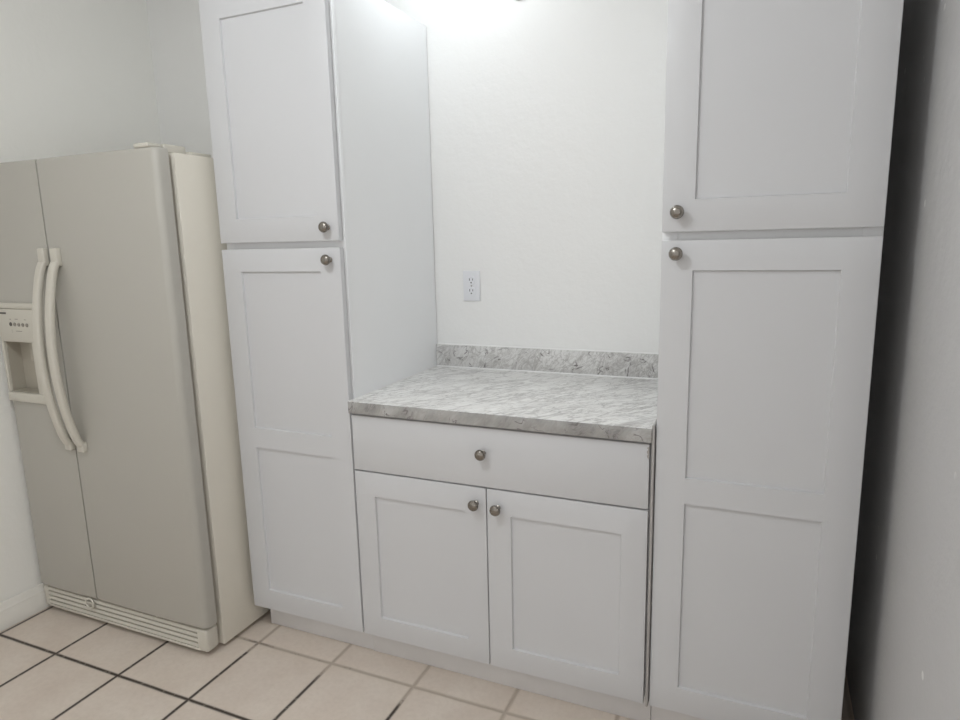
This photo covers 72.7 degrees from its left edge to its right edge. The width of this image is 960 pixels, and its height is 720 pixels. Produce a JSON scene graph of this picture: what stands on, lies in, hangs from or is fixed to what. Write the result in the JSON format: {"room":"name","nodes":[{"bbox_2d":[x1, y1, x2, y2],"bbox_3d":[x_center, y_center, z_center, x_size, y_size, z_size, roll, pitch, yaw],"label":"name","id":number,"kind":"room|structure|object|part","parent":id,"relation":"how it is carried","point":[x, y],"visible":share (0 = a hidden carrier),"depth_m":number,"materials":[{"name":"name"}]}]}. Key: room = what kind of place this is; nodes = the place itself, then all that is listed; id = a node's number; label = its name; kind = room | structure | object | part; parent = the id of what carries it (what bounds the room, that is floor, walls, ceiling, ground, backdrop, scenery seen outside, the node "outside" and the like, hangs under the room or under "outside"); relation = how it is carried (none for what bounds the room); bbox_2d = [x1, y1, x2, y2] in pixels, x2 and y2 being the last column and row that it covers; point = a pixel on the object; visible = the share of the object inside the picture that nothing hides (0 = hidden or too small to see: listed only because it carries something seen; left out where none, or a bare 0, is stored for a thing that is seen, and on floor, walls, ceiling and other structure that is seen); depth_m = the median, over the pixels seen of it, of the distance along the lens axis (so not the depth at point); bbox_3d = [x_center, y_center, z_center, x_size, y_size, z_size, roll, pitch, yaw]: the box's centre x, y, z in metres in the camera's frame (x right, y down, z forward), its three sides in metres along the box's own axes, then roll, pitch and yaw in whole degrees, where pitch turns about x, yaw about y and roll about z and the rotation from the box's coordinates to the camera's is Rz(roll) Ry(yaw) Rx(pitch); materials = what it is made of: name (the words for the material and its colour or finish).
{"room":"kitchen","nodes":[
{"label":"kitchen","id":0,"kind":"room"},
{"bbox_2d":[0,0,160,602],"bbox_3d":[-2.454,0.037,0.964,0.100,2.500,4.822,3,11,23],"label":"wall","id":1,"kind":"structure","parent":0,"point":[77,76],"depth_m":2.55,"materials":[{"name":"paint"}]},
{"bbox_2d":[0,583,50,631],"bbox_3d":[-2.373,1.219,1.157,0.016,0.101,4.821,3,11,23],"label":"baseboard","id":2,"kind":"structure","parent":1,"relation":"attached to","point":[13,610],"depth_m":2.52,"materials":[{"name":"paint"}]},
{"bbox_2d":[146,0,667,352],"bbox_3d":[-0.108,-0.316,2.594,3.088,2.500,0.100,3,11,23],"label":"wall","id":3,"kind":"structure","parent":0,"point":[547,117],"depth_m":2.33,"materials":[{"name":"white paint"}]},
{"bbox_2d":[463,271,479,300],"bbox_3d":[-0.032,-0.285,2.507,0.070,0.115,0.008,3,11,23],"label":"wall outlet","id":4,"kind":"object","parent":3,"relation":"attached to","point":[471,279],"visible":1,"depth_m":2.50,"materials":[{"name":"plastic"}]},
{"bbox_2d":[468,287,474,295],"bbox_3d":[-0.033,-0.264,2.508,0.029,0.035,0.002,3,11,23],"label":"socket","id":5,"kind":"object","parent":4,"relation":"attached to","point":[471,290],"depth_m":2.51,"materials":[{"name":"plastic"}]},
{"bbox_2d":[468,276,474,284],"bbox_3d":[-0.034,-0.304,2.501,0.029,0.035,0.002,3,11,23],"label":"socket","id":6,"kind":"object","parent":4,"relation":"attached to","point":[471,279],"depth_m":2.50,"materials":[{"name":"plastic"}]},
{"bbox_2d":[436,344,658,377],"bbox_3d":[0.263,0.003,2.427,0.947,0.087,0.017,3,11,23],"label":"backsplash","id":7,"kind":"structure","parent":3,"relation":"attached to","point":[530,359],"depth_m":2.42,"materials":[{"name":"stone"}]},
{"bbox_2d":[0,606,853,719],"bbox_3d":[-0.170,1.406,0.281,4.970,0.050,4.922,3,11,23],"label":"floor","id":8,"kind":"structure","parent":0,"point":[56,663],"depth_m":2.13,"materials":[{"name":"tile"}]},
{"bbox_2d":[0,142,269,651],"bbox_3d":[-1.214,0.107,2.588,0.876,1.720,0.862,3,11,23],"label":"refrigerator","id":9,"kind":"object","parent":8,"relation":"on","point":[115,336],"visible":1,"depth_m":2.21,"materials":[{"name":"metal"}]},
{"bbox_3d":[-1.642,-0.024,2.347,0.228,0.364,0.016,3,11,23],"label":"control panel","id":10,"kind":"part","parent":9,"relation":"part of","materials":[{"name":"plastic"}]},
{"bbox_3d":[-1.483,-0.349,2.215,0.033,0.060,0.021,3,11,23],"label":"handle mount","id":11,"kind":"part","parent":9,"relation":"part of","materials":[{"name":"plastic"}]},
{"bbox_3d":[-1.597,0.105,2.387,0.330,1.591,0.053,3,11,23],"label":"freezer door","id":12,"kind":"part","parent":9,"relation":"part of","materials":[{"name":"metal"}]},
{"bbox_3d":[-1.488,-0.012,2.247,0.033,0.644,0.072,3,11,23],"label":"handle","id":13,"kind":"part","parent":9,"relation":"part of","materials":[{"name":"plastic"}]},
{"bbox_3d":[-1.423,-0.346,2.189,0.033,0.060,0.021,3,11,23],"label":"handle mount","id":14,"kind":"part","parent":9,"relation":"part of","materials":[{"name":"plastic"}]},
{"bbox_3d":[-1.428,-0.009,2.221,0.033,0.644,0.072,3,11,23],"label":"handle","id":15,"kind":"part","parent":9,"relation":"part of","materials":[{"name":"plastic"}]},
{"bbox_3d":[-1.468,0.304,2.334,0.033,0.036,0.021,3,11,23],"label":"handle mount","id":16,"kind":"part","parent":9,"relation":"part of","materials":[{"name":"plastic"}]},
{"bbox_3d":[-1.408,0.307,2.309,0.033,0.036,0.021,3,11,23],"label":"handle mount","id":17,"kind":"part","parent":9,"relation":"part of","materials":[{"name":"plastic"}]},
{"bbox_3d":[-1.194,0.127,2.214,0.544,1.591,0.053,3,11,23],"label":"door","id":18,"kind":"part","parent":9,"relation":"part of","materials":[{"name":"metal"}]},
{"bbox_2d":[198,0,436,649],"bbox_3d":[-0.520,-0.109,2.395,0.477,2.183,0.650,3,11,23],"label":"pantry cabinet","id":19,"kind":"object","parent":8,"relation":"on","point":[319,109],"visible":0.94,"depth_m":2.13,"materials":[{"name":"paint"}]},
{"bbox_3d":[-0.649,-0.749,2.015,0.471,0.756,0.020,3,11,23],"label":"door","id":20,"kind":"part","parent":19,"relation":"part of","materials":[{"name":"white paint"}]},
{"bbox_3d":[-0.625,0.278,2.203,0.471,1.291,0.020,3,11,23],"label":"door","id":21,"kind":"part","parent":19,"relation":"part of","materials":[{"name":"white paint"}]},
{"bbox_3d":[-0.470,-0.402,1.974,0.033,0.033,0.032,3,11,23],"label":"knob","id":22,"kind":"part","parent":19,"relation":"part of","materials":[{"name":"silver metal"}]},
{"bbox_3d":[-0.468,-0.306,1.991,0.033,0.033,0.032,3,11,23],"label":"knob","id":23,"kind":"part","parent":19,"relation":"part of","materials":[{"name":"silver metal"}]},
{"bbox_2d":[351,414,656,719],"bbox_3d":[0.148,0.547,2.228,0.947,0.923,0.650,3,11,23],"label":"base cabinet","id":24,"kind":"object","parent":8,"relation":"on","point":[519,559],"visible":0.93,"depth_m":1.94,"materials":[{"name":"paint"}]},
{"bbox_3d":[-0.184,0.652,2.081,0.460,0.579,0.020,3,11,23],"label":"door","id":25,"kind":"part","parent":24,"relation":"part of","materials":[{"name":"white paint"}]},
{"bbox_3d":[-0.018,0.430,1.936,0.033,0.033,0.032,3,11,23],"label":"knob","id":26,"kind":"part","parent":24,"relation":"part of","materials":[{"name":"silver metal"}]},
{"bbox_3d":[0.003,0.275,1.897,0.033,0.033,0.032,3,11,23],"label":"knob","id":27,"kind":"part","parent":24,"relation":"part of","materials":[{"name":"silver metal"}]},
{"bbox_3d":[0.046,0.439,1.909,0.033,0.033,0.032,3,11,23],"label":"knob","id":28,"kind":"part","parent":24,"relation":"part of","materials":[{"name":"silver metal"}]},
{"bbox_3d":[0.023,0.286,1.919,0.931,0.181,0.020,3,11,23],"label":"drawer","id":29,"kind":"part","parent":24,"relation":"part of","materials":[{"name":"white paint"}]},
{"bbox_2d":[348,343,658,442],"bbox_3d":[0.142,0.073,2.152,0.947,0.129,0.634,3,11,23],"label":"countertop","id":30,"kind":"structure","parent":24,"relation":"on","point":[605,394],"depth_m":2.13,"materials":[{"name":"stone"}]},
{"bbox_3d":[0.245,0.676,1.897,0.468,0.579,0.020,3,11,23],"label":"door","id":31,"kind":"part","parent":24,"relation":"part of","materials":[{"name":"white paint"}]},
{"bbox_2d":[649,0,903,719],"bbox_3d":[0.787,-0.036,1.834,0.477,2.183,0.650,3,11,23],"label":"pantry cabinet","id":32,"kind":"object","parent":8,"relation":"on","point":[779,114],"visible":1,"depth_m":1.56,"materials":[{"name":"paint"}]},
{"bbox_3d":[0.476,-0.258,1.585,0.033,0.033,0.032,3,11,23],"label":"knob","id":33,"kind":"part","parent":32,"relation":"part of","materials":[{"name":"silver metal"}]},
{"bbox_3d":[0.474,-0.355,1.568,0.033,0.033,0.032,3,11,23],"label":"knob","id":34,"kind":"part","parent":32,"relation":"part of","materials":[{"name":"silver metal"}]},
{"bbox_3d":[0.683,0.351,1.642,0.472,1.291,0.020,3,11,23],"label":"door","id":35,"kind":"part","parent":32,"relation":"part of","materials":[{"name":"white paint"}]},
{"bbox_3d":[0.659,-0.676,1.454,0.472,0.756,0.020,3,11,23],"label":"door","id":36,"kind":"part","parent":32,"relation":"part of","materials":[{"name":"white paint"}]},
{"bbox_2d":[846,0,959,719],"bbox_3d":[0.943,-0.099,1.275,0.100,2.500,1.522,3,11,23],"label":"wall","id":37,"kind":"structure","parent":0,"point":[903,659],"depth_m":1.39,"materials":[{"name":"paint"}]}
]}

